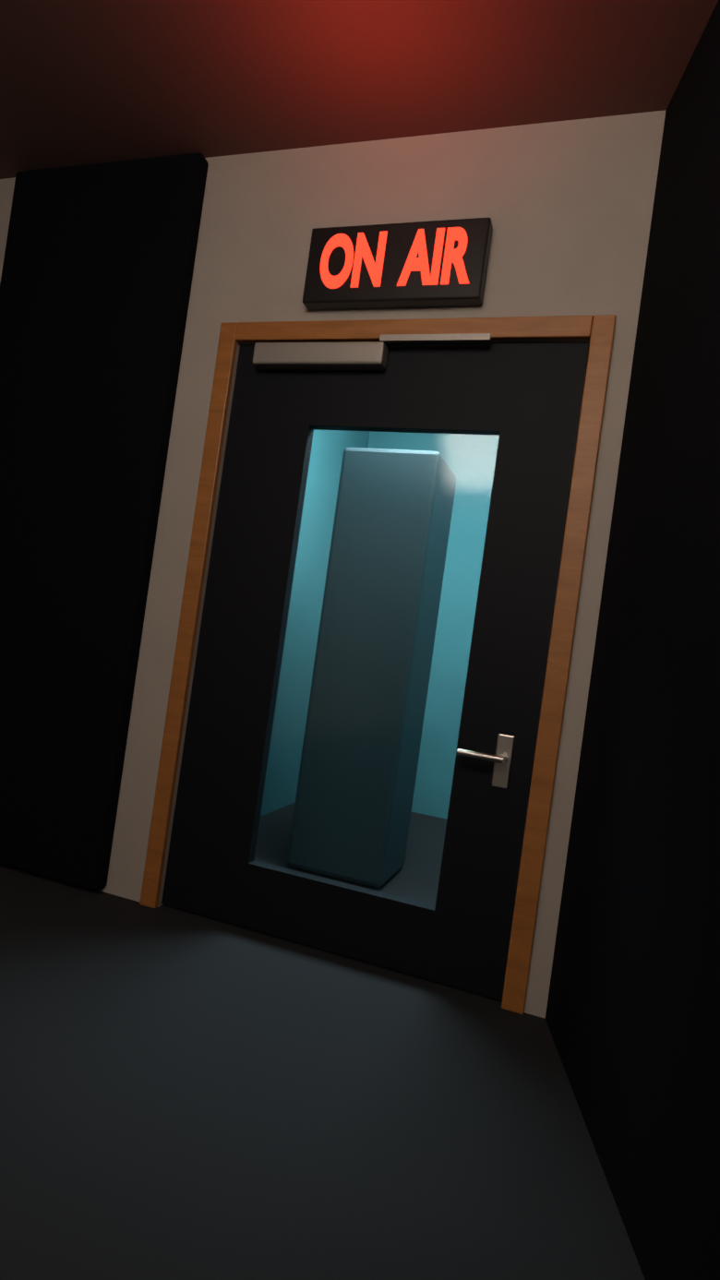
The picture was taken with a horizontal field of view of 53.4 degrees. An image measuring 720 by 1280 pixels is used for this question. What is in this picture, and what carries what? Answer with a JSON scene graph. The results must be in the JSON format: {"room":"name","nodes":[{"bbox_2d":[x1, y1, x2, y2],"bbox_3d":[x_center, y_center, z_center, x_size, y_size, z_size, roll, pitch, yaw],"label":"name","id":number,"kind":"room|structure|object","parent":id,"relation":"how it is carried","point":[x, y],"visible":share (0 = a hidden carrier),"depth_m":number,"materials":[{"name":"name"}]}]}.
{"room":"recording studio hallway","nodes":[
{"label":"recording studio hallway","id":0,"kind":"room"},
{"bbox_2d":[0,802,644,1279],"bbox_3d":[0.950,1.164,-0.485,14.000,0.100,16.000,8,-1,12],"label":"floor","id":1,"kind":"structure","parent":0,"point":[185,1094],"depth_m":1.50,"materials":[{"name":"black carpet"}]},
{"bbox_2d":[287,447,456,887],"bbox_3d":[0.066,0.104,3.228,0.436,1.840,0.400,8,-1,19],"label":"tall cabinet","id":2,"kind":"object","parent":1,"relation":"on","point":[385,584],"depth_m":3.04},
{"bbox_2d":[0,110,665,1018],"bbox_3d":[-0.720,-0.421,2.660,3.113,2.670,0.170,8,-1,19],"label":"wall","id":3,"kind":"structure","parent":0,"point":[567,207],"depth_m":2.31,"materials":[{"name":"paint"}]},
{"bbox_2d":[0,152,208,890],"bbox_3d":[-1.123,-0.476,2.676,0.835,2.630,0.060,8,-1,19],"label":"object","id":4,"kind":"structure","parent":3,"relation":"attached to","point":[97,274],"depth_m":2.61,"materials":[{"name":"black fabric"}]},
{"bbox_2d":[161,333,588,999],"bbox_3d":[-0.005,0.010,2.310,1.180,1.978,0.111,8,-1,19],"label":"door","id":5,"kind":"structure","parent":3,"relation":"in","point":[521,403],"depth_m":2.30,"materials":[{"name":"black paint"}]},
{"bbox_2d":[139,314,616,1014],"bbox_3d":[0.007,-0.014,2.337,1.317,2.053,0.100,8,-1,19],"label":"door frame","id":6,"kind":"structure","parent":3,"relation":"attached to","point":[599,331],"depth_m":2.15,"materials":[{"name":"brown wood"}]},
{"bbox_2d":[302,217,492,310],"bbox_3d":[0.111,-1.205,2.308,0.595,0.252,0.062,8,-1,19],"label":"sign","id":7,"kind":"object","parent":3,"relation":"attached to","point":[430,264],"visible":1,"depth_m":2.28,"materials":[{"name":"black"}]},
{"bbox_2d":[0,0,717,179],"bbox_3d":[-0.619,-1.863,-1.575,7.400,0.100,9.600,8,-1,12],"label":"ceiling","id":8,"kind":"structure","parent":0,"point":[83,82],"depth_m":2.12,"materials":[{"name":"red paint"}]},
{"bbox_2d":[260,429,499,819],"bbox_3d":[0.449,-0.263,3.540,2.017,2.700,2.250,8,-1,19],"label":"wall","id":9,"kind":"structure","parent":0,"point":[448,570],"depth_m":4.53,"materials":[{"name":"teal"}]},
{"bbox_2d":[545,0,719,1279],"bbox_3d":[0.661,-0.262,0.350,0.120,2.670,3.466,8,-1,4],"label":"wall","id":10,"kind":"structure","parent":0,"point":[632,1015],"depth_m":1.51,"materials":[{"name":"black fabric"}]}
]}

